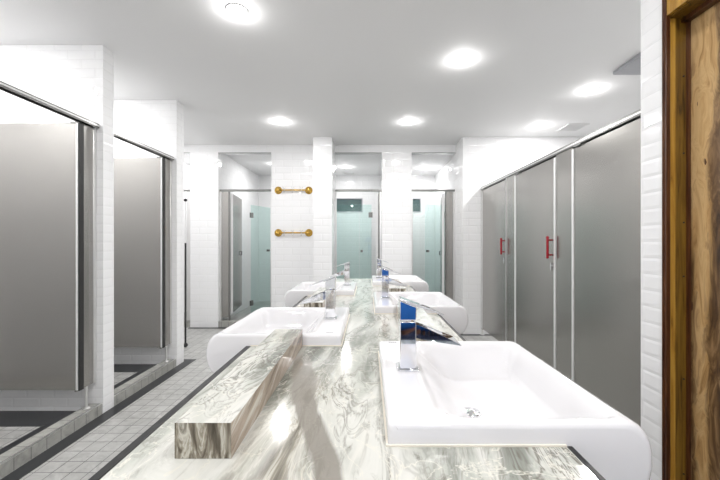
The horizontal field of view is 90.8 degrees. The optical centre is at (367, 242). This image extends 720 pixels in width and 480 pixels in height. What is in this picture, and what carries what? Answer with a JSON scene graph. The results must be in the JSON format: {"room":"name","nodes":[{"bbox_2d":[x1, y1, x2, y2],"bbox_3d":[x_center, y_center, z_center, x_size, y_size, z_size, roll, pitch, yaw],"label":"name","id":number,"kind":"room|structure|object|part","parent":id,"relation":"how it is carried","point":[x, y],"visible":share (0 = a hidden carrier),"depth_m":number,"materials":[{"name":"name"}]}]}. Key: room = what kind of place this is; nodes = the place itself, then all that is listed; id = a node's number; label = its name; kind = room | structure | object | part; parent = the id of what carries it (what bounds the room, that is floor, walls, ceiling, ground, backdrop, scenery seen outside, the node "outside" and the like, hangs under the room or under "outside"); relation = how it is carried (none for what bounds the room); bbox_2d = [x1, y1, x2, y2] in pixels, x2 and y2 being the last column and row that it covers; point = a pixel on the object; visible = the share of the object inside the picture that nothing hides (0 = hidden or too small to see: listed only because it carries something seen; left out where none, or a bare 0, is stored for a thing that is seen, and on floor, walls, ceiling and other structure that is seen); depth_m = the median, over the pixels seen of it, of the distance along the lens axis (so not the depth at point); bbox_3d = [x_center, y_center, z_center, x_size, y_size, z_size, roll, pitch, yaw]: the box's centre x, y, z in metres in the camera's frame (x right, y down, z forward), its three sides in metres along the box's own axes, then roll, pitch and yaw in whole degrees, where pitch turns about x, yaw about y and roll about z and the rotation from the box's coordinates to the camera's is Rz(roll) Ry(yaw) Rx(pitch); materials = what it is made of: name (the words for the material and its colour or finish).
{"room":"public restroom","nodes":[
{"label":"public restroom","id":0,"kind":"room"},
{"bbox_2d":[0,45,113,413],"bbox_3d":[-2.620,-0.100,2.655,1.360,2.700,0.110,0,0,0],"label":"wall","id":1,"kind":"structure","parent":0,"point":[78,79],"depth_m":2.60,"materials":[{"name":"white tile"}]},
{"bbox_2d":[0,411,74,454],"bbox_3d":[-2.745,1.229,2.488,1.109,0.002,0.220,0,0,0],"label":"trim","id":2,"kind":"structure","parent":1,"relation":"attached to","point":[7,418],"depth_m":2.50,"materials":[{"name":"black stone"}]},
{"bbox_2d":[0,404,101,478],"bbox_3d":[-1.992,1.212,2.105,0.095,0.075,0.986,0,0,0],"label":"curb","id":3,"kind":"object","parent":1,"relation":"attached to","point":[33,451],"depth_m":2.16,"materials":[{"name":"grey tile"}]},
{"bbox_2d":[0,81,99,409],"bbox_3d":[-2.360,0.153,2.105,0.800,2.042,0.984,0,0,0],"label":"stall","id":4,"kind":"object","parent":3,"relation":"on","point":[48,170],"visible":1,"depth_m":2.44,"materials":[{"name":"metal"}]},
{"bbox_3d":[-2.386,0.095,2.458,0.748,1.840,0.026,0,0,0],"label":"door","id":5,"kind":"part","parent":4,"relation":"part of","materials":[{"name":"silver metal"}]},
{"bbox_3d":[-1.988,-0.853,2.105,0.048,0.030,0.982,0,0,0],"label":"head rail","id":6,"kind":"part","parent":4,"relation":"part of","materials":[{"name":"metal"}]},
{"bbox_3d":[-2.000,1.095,2.520,0.048,0.160,0.048,0,0,0],"label":"support leg","id":7,"kind":"part","parent":4,"relation":"part of","materials":[{"name":"silver metal"}]},
{"bbox_2d":[0,403,102,464],"bbox_3d":[-1.947,1.172,2.105,0.008,0.005,0.986,0,0,0],"label":"trim","id":8,"kind":"structure","parent":1,"relation":"attached to","point":[100,403],"depth_m":2.15,"materials":[{"name":"grey tile"}]},
{"bbox_2d":[0,359,195,479],"bbox_3d":[-1.890,1.248,1.005,0.096,0.003,5.610,0,0,0],"label":"trim","id":9,"kind":"structure","parent":1,"relation":"attached to","point":[17,474],"depth_m":2.37,"materials":[{"name":"black tile"}]},
{"bbox_2d":[114,359,175,405],"bbox_3d":[-1.992,1.212,3.155,0.095,0.075,0.886,0,0,0],"label":"curb","id":10,"kind":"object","parent":1,"relation":"attached to","point":[118,398],"depth_m":3.08,"materials":[{"name":"grey tile"}]},
{"bbox_2d":[114,131,173,361],"bbox_3d":[-2.360,0.153,3.155,0.800,2.042,0.884,0,0,0],"label":"stall","id":11,"kind":"object","parent":10,"relation":"on","point":[142,186],"visible":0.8,"depth_m":3.44,"materials":[{"name":"metal"}]},
{"bbox_3d":[-2.386,0.095,3.458,0.748,1.840,0.026,0,0,0],"label":"door","id":12,"kind":"part","parent":11,"relation":"part of","materials":[{"name":"silver metal"}]},
{"bbox_3d":[-1.988,-0.853,3.155,0.048,0.030,0.882,0,0,0],"label":"head rail","id":13,"kind":"part","parent":11,"relation":"part of","materials":[{"name":"metal"}]},
{"bbox_3d":[-2.000,1.095,3.520,0.048,0.160,0.048,0,0,0],"label":"support leg","id":14,"kind":"part","parent":11,"relation":"part of","materials":[{"name":"silver metal"}]},
{"bbox_2d":[114,358,175,395],"bbox_3d":[-1.947,1.172,3.155,0.008,0.005,0.886,0,0,0],"label":"trim","id":15,"kind":"structure","parent":1,"relation":"attached to","point":[175,358],"depth_m":3.07,"materials":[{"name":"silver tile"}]},
{"bbox_2d":[114,100,183,365],"bbox_3d":[-2.620,-0.100,3.670,1.360,2.700,0.140,0,0,0],"label":"wall","id":16,"kind":"structure","parent":0,"point":[157,124],"depth_m":3.60,"materials":[{"name":"white tile"}]},
{"bbox_2d":[114,364,156,388],"bbox_3d":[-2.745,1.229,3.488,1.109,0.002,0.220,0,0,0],"label":"trim","id":17,"kind":"structure","parent":16,"relation":"attached to","point":[117,367],"depth_m":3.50,"materials":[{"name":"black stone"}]},
{"bbox_2d":[184,162,189,312],"bbox_3d":[-3.350,-0.100,2.900,0.100,2.700,9.400,0,0,0],"label":"wall","id":18,"kind":"structure","parent":0,"point":[186,166],"depth_m":6.45,"materials":[{"name":"white tile"}]},
{"bbox_2d":[222,155,258,319],"bbox_3d":[-2.400,-0.100,6.485,0.120,2.700,2.230,0,0,0],"label":"wall","id":19,"kind":"structure","parent":0,"point":[235,175],"depth_m":6.89,"materials":[{"name":"white tile"}]},
{"bbox_2d":[0,301,497,479],"bbox_3d":[-0.050,1.265,2.900,6.500,0.070,9.400,0,0,0],"label":"floor","id":20,"kind":"structure","parent":0,"point":[87,455],"depth_m":2.47,"materials":[{"name":"grey tile"}]},
{"bbox_2d":[184,198,187,346],"bbox_3d":[-2.190,0.357,4.260,0.052,1.784,0.052,0,0,0],"label":"pole","id":21,"kind":"object","parent":20,"relation":"on","point":[185,199],"visible":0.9,"depth_m":4.25,"materials":[{"name":"metal"}]},
{"bbox_2d":[250,213,269,305],"bbox_3d":[-1.964,0.284,6.491,0.050,1.908,0.558,0,0,22],"label":"door","id":22,"kind":"structure","parent":20,"relation":"on","point":[251,214],"depth_m":6.25,"materials":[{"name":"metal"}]},
{"bbox_2d":[88,279,605,479],"bbox_3d":[-0.032,0.804,2.025,0.788,0.891,3.150,0,0,0],"label":"countertop","id":23,"kind":"structure","parent":20,"relation":"on","point":[324,419],"depth_m":0.63,"materials":[{"name":"white stone"}]},
{"bbox_3d":[-0.417,0.377,0.845,0.018,0.036,0.789,0,0,0],"label":"edge trim","id":24,"kind":"part","parent":23,"relation":"part of","materials":[{"name":"white stone"}]},
{"bbox_2d":[175,329,302,458],"bbox_3d":[-0.275,0.330,0.914,0.094,0.060,0.644,0,0,0],"label":"marble ledge","id":25,"kind":"object","parent":23,"relation":"on","point":[215,426],"visible":1,"depth_m":0.68,"materials":[{"name":"white stone"}]},
{"bbox_2d":[206,307,349,372],"bbox_3d":[-0.330,0.395,1.510,0.479,0.151,0.549,0,0,0],"label":"basin","id":26,"kind":"object","parent":23,"relation":"in","point":[251,330],"visible":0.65,"depth_m":1.41,"materials":[{"name":"white ceramic"}]},
{"bbox_2d":[298,275,337,318],"bbox_3d":[-0.210,0.229,1.495,0.158,0.182,0.086,0,0,0],"label":"tap","id":27,"kind":"object","parent":26,"relation":"on","point":[329,295],"visible":1,"depth_m":1.49,"materials":[{"name":"silver metal"}]},
{"bbox_3d":[-0.234,0.229,1.495,0.110,0.050,0.086,0,0,0],"label":"spout","id":28,"kind":"part","parent":27,"relation":"part of","materials":[{"name":"silver metal"}]},
{"bbox_3d":[-0.194,0.160,1.510,0.112,0.044,0.041,0,0,0],"label":"lever","id":29,"kind":"part","parent":27,"relation":"part of","materials":[{"name":"silver metal"}]},
{"bbox_2d":[304,287,325,306],"bbox_3d":[-0.275,0.330,2.095,0.094,0.060,0.618,0,0,0],"label":"marble ledge","id":30,"kind":"object","parent":23,"relation":"on","point":[321,289],"visible":0.21,"depth_m":1.79,"materials":[{"name":"white stone"}]},
{"bbox_2d":[285,282,356,306],"bbox_3d":[-0.330,0.395,2.680,0.479,0.151,0.549,0,0,0],"label":"basin","id":31,"kind":"object","parent":23,"relation":"in","point":[293,296],"visible":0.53,"depth_m":2.41,"materials":[{"name":"white ceramic"}]},
{"bbox_2d":[330,261,350,285],"bbox_3d":[-0.210,0.229,2.665,0.158,0.182,0.086,0,0,0],"label":"tap","id":32,"kind":"object","parent":31,"relation":"on","point":[346,272],"visible":0.98,"depth_m":2.66,"materials":[{"name":"silver metal"}]},
{"bbox_3d":[-0.234,0.229,2.665,0.110,0.050,0.086,0,0,0],"label":"spout","id":33,"kind":"part","parent":32,"relation":"part of","materials":[{"name":"silver metal"}]},
{"bbox_2d":[389,279,405,291],"bbox_3d":[0.195,0.330,2.655,0.110,0.060,0.618,0,0,0],"label":"marble ledge","id":34,"kind":"object","parent":23,"relation":"on","point":[392,288],"visible":0.43,"depth_m":2.35,"materials":[{"name":"white stone"}]},
{"bbox_2d":[371,275,428,291],"bbox_3d":[0.272,0.395,3.240,0.479,0.151,0.549,0,0,0],"label":"basin","id":35,"kind":"object","parent":23,"relation":"in","point":[417,283],"visible":0.4,"depth_m":2.97,"materials":[{"name":"white ceramic"}]},
{"bbox_2d":[376,258,390,277],"bbox_3d":[0.152,0.229,3.260,0.158,0.182,0.086,0,0,0],"label":"tap","id":36,"kind":"object","parent":35,"relation":"on","point":[379,266],"visible":0.74,"depth_m":3.22,"materials":[{"name":"silver metal"}]},
{"bbox_2d":[396,302,440,340],"bbox_3d":[0.195,0.330,1.485,0.110,0.060,0.618,0,0,0],"label":"marble ledge","id":37,"kind":"object","parent":23,"relation":"on","point":[422,317],"visible":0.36,"depth_m":1.41,"materials":[{"name":"white stone"}]},
{"bbox_2d":[373,292,467,333],"bbox_3d":[0.272,0.395,2.070,0.479,0.151,0.549,0,0,0],"label":"basin","id":38,"kind":"object","parent":23,"relation":"in","point":[456,315],"visible":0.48,"depth_m":1.85,"materials":[{"name":"white ceramic"}]},
{"bbox_2d":[380,267,407,297],"bbox_3d":[0.152,0.229,2.090,0.158,0.182,0.086,0,0,0],"label":"tap","id":39,"kind":"object","parent":38,"relation":"on","point":[385,280],"visible":1,"depth_m":2.05,"materials":[{"name":"silver metal"}]},
{"bbox_3d":[0.175,0.229,2.090,0.110,0.050,0.086,0,0,0],"label":"spout","id":40,"kind":"part","parent":39,"relation":"part of","materials":[{"name":"silver metal"}]},
{"bbox_3d":[0.357,0.377,1.485,0.010,0.036,0.628,0,0,0],"label":"edge trim","id":41,"kind":"part","parent":23,"relation":"part of","materials":[{"name":"silver metal"}]},
{"bbox_2d":[378,341,651,479],"bbox_3d":[0.272,0.395,0.900,0.479,0.151,0.549,0,0,0],"label":"basin","id":42,"kind":"object","parent":23,"relation":"in","point":[472,393],"visible":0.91,"depth_m":0.76,"materials":[{"name":"white ceramic"}]},
{"bbox_2d":[396,296,460,371],"bbox_3d":[0.152,0.229,0.920,0.158,0.182,0.086,0,0,0],"label":"tap","id":43,"kind":"object","parent":42,"relation":"on","point":[409,329],"visible":1,"depth_m":0.88,"materials":[{"name":"silver metal"}]},
{"bbox_3d":[0.100,0.317,0.905,0.054,0.006,0.054,0,0,0],"label":"plate","id":44,"kind":"part","parent":43,"relation":"part of","materials":[{"name":"silver metal"}]},
{"bbox_3d":[0.136,0.160,0.905,0.112,0.044,0.041,0,0,0],"label":"lever","id":45,"kind":"part","parent":43,"relation":"part of","materials":[{"name":"silver metal"}]},
{"bbox_3d":[0.175,0.229,0.920,0.110,0.050,0.086,0,0,0],"label":"spout","id":46,"kind":"part","parent":43,"relation":"part of","materials":[{"name":"silver metal"}]},
{"bbox_3d":[0.357,0.377,0.539,0.010,0.036,0.179,0,0,0],"label":"edge trim","id":47,"kind":"part","parent":23,"relation":"part of","materials":[{"name":"silver metal"}]},
{"bbox_2d":[480,109,640,426],"bbox_3d":[1.542,0.246,3.188,0.094,2.007,3.345,0,0,0],"label":"doors","id":48,"kind":"structure","parent":20,"relation":"on","point":[561,231],"depth_m":2.63,"materials":[{"name":"metal"}]},
{"bbox_3d":[1.557,0.225,4.391,0.020,1.870,0.813,0,0,0],"label":"door","id":49,"kind":"part","parent":48,"relation":"part of","materials":[{"name":"silver metal"}]},
{"bbox_3d":[1.520,0.036,4.017,0.050,0.190,0.025,0,0,0],"label":"pull handle","id":50,"kind":"part","parent":48,"relation":"part of","materials":[{"name":"red metal"}]},
{"bbox_3d":[1.558,0.217,3.962,0.034,1.905,0.020,0,0,0],"label":"post","id":51,"kind":"part","parent":48,"relation":"part of","materials":[{"name":"silver metal"}]},
{"bbox_3d":[1.557,0.225,3.329,0.020,1.870,0.765,0,0,0],"label":"door","id":52,"kind":"part","parent":48,"relation":"part of","materials":[{"name":"silver metal"}]},
{"bbox_3d":[1.520,0.036,2.980,0.050,0.190,0.025,0,0,0],"label":"pull handle","id":53,"kind":"part","parent":48,"relation":"part of","materials":[{"name":"red metal"}]},
{"bbox_3d":[1.564,-0.742,3.185,0.050,0.033,3.340,0,0,0],"label":"head rail","id":54,"kind":"part","parent":48,"relation":"part of","materials":[{"name":"metal"}]},
{"bbox_3d":[1.557,0.225,2.280,0.020,1.870,0.765,0,0,0],"label":"door","id":55,"kind":"part","parent":48,"relation":"part of","materials":[{"name":"silver metal"}]},
{"bbox_3d":[-0.142,1.205,5.309,0.691,0.090,0.118,0,0,0],"label":"trim","id":56,"kind":"structure","parent":20,"relation":"on","visible":0},
{"bbox_2d":[335,189,381,278],"bbox_3d":[-0.116,0.177,5.662,0.744,1.955,0.745,0,0,0],"label":"stall","id":57,"kind":"object","parent":56,"relation":"on","point":[379,194],"visible":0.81,"depth_m":5.29,"materials":[{"name":"frosted glass"},{"name":"brushed stainless steel"}]},
{"bbox_3d":[-0.142,-0.785,5.310,0.689,0.030,0.040,0,0,0],"label":"head rail","id":58,"kind":"part","parent":57,"relation":"part of","materials":[{"name":"metal"}]},
{"bbox_3d":[0.164,0.195,5.310,0.018,1.920,0.032,0,0,0],"label":"post","id":59,"kind":"part","parent":57,"relation":"part of","materials":[{"name":"metal"}]},
{"bbox_3d":[0.972,1.205,5.309,0.649,0.090,0.118,0,0,0],"label":"trim","id":60,"kind":"structure","parent":20,"relation":"on","visible":0},
{"bbox_2d":[412,189,454,300],"bbox_3d":[0.972,0.177,5.662,0.649,1.955,0.745,0,0,0],"label":"stall","id":61,"kind":"object","parent":60,"relation":"on","point":[449,193],"visible":0.77,"depth_m":5.30,"materials":[{"name":"metal"}]},
{"bbox_3d":[0.972,-0.785,5.310,0.647,0.030,0.040,0,0,0],"label":"head rail","id":62,"kind":"part","parent":61,"relation":"part of","materials":[{"name":"metal"}]},
{"bbox_3d":[1.184,0.155,5.687,0.022,1.790,0.700,0,0,9],"label":"door","id":63,"kind":"part","parent":61,"relation":"part of","materials":[{"name":"silver metal"}]},
{"bbox_3d":[1.157,0.195,5.310,0.018,1.920,0.032,0,0,0],"label":"post","id":64,"kind":"part","parent":61,"relation":"part of","materials":[{"name":"metal"}]},
{"bbox_2d":[190,145,411,326],"bbox_3d":[-0.993,-0.100,5.310,3.275,2.700,0.120,0,0,0],"label":"wall","id":65,"kind":"structure","parent":0,"point":[291,165],"depth_m":5.25,"materials":[{"name":"white tile"}]},
{"bbox_2d":[184,320,189,327],"bbox_3d":[-2.966,1.205,5.309,0.668,0.090,0.118,0,0,0],"label":"trim","id":66,"kind":"structure","parent":65,"relation":"attached to","point":[187,322],"depth_m":5.25,"materials":[{"name":"grey tile"}]},
{"bbox_2d":[184,189,189,320],"bbox_3d":[-2.965,0.177,5.310,0.664,1.955,0.040,0,0,0],"label":"stall","id":67,"kind":"object","parent":66,"relation":"on","point":[185,190],"visible":0.43,"depth_m":5.29,"materials":[{"name":"metal"}]},
{"bbox_2d":[188,327,226,328],"bbox_3d":[-1.692,1.248,5.214,1.875,0.003,0.068,0,0,0],"label":"trim","id":68,"kind":"structure","parent":65,"relation":"attached to","point":[190,327],"depth_m":5.18,"materials":[{"name":"black stone"}]},
{"bbox_2d":[218,320,238,326],"bbox_3d":[-1.823,1.205,5.309,0.781,0.090,0.118,0,0,0],"label":"trim","id":69,"kind":"structure","parent":65,"relation":"attached to","point":[223,323],"depth_m":5.25,"materials":[{"name":"grey tile"}]},
{"bbox_2d":[219,189,270,320],"bbox_3d":[-1.823,0.177,5.662,0.781,1.955,0.745,0,0,0],"label":"stall","id":70,"kind":"object","parent":69,"relation":"on","point":[224,194],"visible":0.91,"depth_m":5.30,"materials":[{"name":"metal"}]},
{"bbox_3d":[-2.074,0.195,5.310,0.018,1.920,0.032,0,0,0],"label":"post","id":71,"kind":"part","parent":70,"relation":"part of","materials":[{"name":"metal"}]},
{"bbox_3d":[-2.101,0.155,5.687,0.022,1.790,0.700,0,0,-9],"label":"door","id":72,"kind":"part","parent":70,"relation":"part of","materials":[{"name":"silver metal"}]},
{"bbox_3d":[-1.823,-0.785,5.310,0.779,0.030,0.040,0,0,0],"label":"head rail","id":73,"kind":"part","parent":70,"relation":"part of","materials":[{"name":"metal"}]},
{"bbox_2d":[275,229,312,236],"bbox_3d":[-1.100,-0.150,5.203,0.562,0.112,0.094,0,0,0],"label":"hook rail","id":74,"kind":"object","parent":65,"relation":"attached to","point":[278,232],"visible":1,"depth_m":5.21,"materials":[{"name":"gold metal"}]},
{"bbox_2d":[275,187,312,193],"bbox_3d":[-1.100,-0.778,5.203,0.562,0.112,0.094,0,0,0],"label":"hook rail","id":75,"kind":"object","parent":65,"relation":"attached to","point":[278,190],"visible":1,"depth_m":5.21,"materials":[{"name":"gold metal"}]},
{"bbox_2d":[184,145,455,154],"bbox_3d":[-0.950,-1.393,5.310,4.700,0.115,0.120,0,0,0],"label":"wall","id":76,"kind":"structure","parent":0,"point":[222,149],"depth_m":5.25,"materials":[{"name":"white tile"}]},
{"bbox_2d":[0,0,640,174],"bbox_3d":[-0.050,-1.475,2.900,6.500,0.050,9.400,0,0,0],"label":"ceiling","id":77,"kind":"structure","parent":0,"point":[350,72],"depth_m":2.82,"materials":[{"name":"white paint"}]},
{"bbox_2d":[226,3,247,16],"bbox_3d":[-0.815,-1.444,2.210,0.132,0.012,0.132,0,0,0],"label":"recessed light","id":78,"kind":"object","parent":77,"relation":"in","point":[235,9],"visible":1,"depth_m":2.20,"materials":[{"name":"white ceramic"}]},
{"bbox_2d":[275,120,285,123],"bbox_3d":[-1.050,-1.444,4.250,0.132,0.012,0.132,0,0,0],"label":"recessed light","id":79,"kind":"object","parent":77,"relation":"in","point":[276,121],"visible":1,"depth_m":4.24,"materials":[{"name":"white"}]},
{"bbox_2d":[403,120,413,123],"bbox_3d":[0.490,-1.444,4.250,0.132,0.012,0.132,0,0,0],"label":"recessed light","id":80,"kind":"object","parent":77,"relation":"in","point":[406,121],"visible":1,"depth_m":4.24,"materials":[{"name":"white"}]},
{"bbox_2d":[453,55,470,63],"bbox_3d":[0.744,-1.444,2.810,0.132,0.012,0.132,0,0,0],"label":"recessed light","id":81,"kind":"object","parent":77,"relation":"in","point":[464,59],"visible":1,"depth_m":2.80,"materials":[{"name":"white"}]},
{"bbox_2d":[534,124,545,127],"bbox_3d":[2.130,-1.444,4.400,0.132,0.012,0.132,0,0,0],"label":"recessed light","id":82,"kind":"object","parent":77,"relation":"in","point":[540,125],"visible":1,"depth_m":4.38,"materials":[{"name":"white"}]},
{"bbox_2d":[557,124,589,130],"bbox_3d":[2.560,-1.444,4.440,0.260,0.012,0.260,0,0,0],"label":"ceiling vent","id":83,"kind":"object","parent":77,"relation":"in","point":[569,127],"visible":1,"depth_m":4.42,"materials":[{"name":"white metal"}]},
{"bbox_2d":[584,87,599,92],"bbox_3d":[2.120,-1.444,3.360,0.132,0.012,0.132,0,0,0],"label":"recessed light","id":84,"kind":"object","parent":77,"relation":"in","point":[592,89],"visible":1,"depth_m":3.35,"materials":[{"name":"white"}]},
{"bbox_2d":[613,52,640,74],"bbox_3d":[2.385,-1.435,2.775,0.630,0.030,0.450,0,0,0],"label":"ceiling panel","id":85,"kind":"object","parent":77,"relation":"attached to","point":[633,66],"visible":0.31,"depth_m":2.89,"materials":[{"name":"grey metal"}]},
{"bbox_2d":[313,137,334,281],"bbox_3d":[-0.621,-0.100,5.055,0.262,2.700,0.390,0,0,0],"label":"wall","id":86,"kind":"structure","parent":0,"point":[323,147],"depth_m":4.86,"materials":[{"name":"white tile"}]},
{"bbox_2d":[259,175,434,300],"bbox_3d":[-0.050,-0.100,7.650,6.500,2.700,0.100,0,0,0],"label":"wall","id":87,"kind":"structure","parent":0,"point":[356,232],"depth_m":7.60,"materials":[{"name":"white tile"}]},
{"bbox_2d":[337,198,362,212],"bbox_3d":[-0.413,-0.804,7.615,0.594,0.312,0.090,0,0,0],"label":"window","id":88,"kind":"structure","parent":87,"relation":"in","point":[348,205],"depth_m":7.62,"materials":[{"name":"teal glass"}]},
{"bbox_2d":[413,198,420,211],"bbox_3d":[0.917,-0.804,7.615,0.435,0.312,0.090,0,0,0],"label":"window","id":89,"kind":"structure","parent":87,"relation":"in","point":[416,201],"depth_m":7.62,"materials":[{"name":"teal glass"}]},
{"bbox_2d":[435,156,453,293],"bbox_3d":[1.480,-0.100,6.485,0.100,2.700,2.230,0,0,0],"label":"wall","id":90,"kind":"structure","parent":0,"point":[444,179],"depth_m":7.10,"materials":[{"name":"white tile"}]},
{"bbox_2d":[454,137,581,333],"bbox_3d":[2.249,-0.100,5.115,1.902,2.700,0.510,0,0,0],"label":"wall","id":91,"kind":"structure","parent":0,"point":[478,161],"depth_m":4.86,"materials":[{"name":"white tile"}]},
{"bbox_2d":[463,334,490,335],"bbox_3d":[2.199,1.248,4.824,1.802,0.003,0.068,0,0,0],"label":"trim","id":92,"kind":"structure","parent":91,"relation":"attached to","point":[463,334],"depth_m":4.79,"materials":[{"name":"black stone"}]},
{"bbox_2d":[641,0,661,479],"bbox_3d":[2.180,-0.100,1.451,2.040,2.700,0.118,0,0,0],"label":"wall","id":93,"kind":"structure","parent":0,"point":[651,10],"depth_m":1.45,"materials":[{"name":"white tile"}]},
{"bbox_3d":[2.252,0.145,0.900,1.895,2.210,0.984,0,0,0],"label":"wall","id":94,"kind":"structure","parent":0,"visible":0},
{"bbox_2d":[662,0,719,479],"bbox_3d":[1.227,0.135,0.896,0.152,2.230,0.992,0,0,0],"label":"door frame","id":95,"kind":"structure","parent":94,"relation":"attached to","point":[677,15],"depth_m":1.38,"materials":[{"name":"wood"}]},
{"bbox_3d":[1.163,0.135,0.895,0.018,2.230,0.990,0,0,0],"label":"door casing","id":96,"kind":"part","parent":95,"relation":"part of","materials":[{"name":"brown wood"}]},
{"bbox_3d":[1.164,-0.930,0.902,0.016,0.100,0.945,0,0,0],"label":"head casing","id":97,"kind":"part","parent":95,"relation":"part of","materials":[{"name":"brown wood"}]},
{"bbox_2d":[691,2,719,479],"bbox_3d":[1.244,0.189,0.902,0.093,2.102,0.963,0,0,0],"label":"door","id":98,"kind":"structure","parent":94,"relation":"in","point":[705,28],"depth_m":1.31,"materials":[{"name":"brown wood"}]}
]}

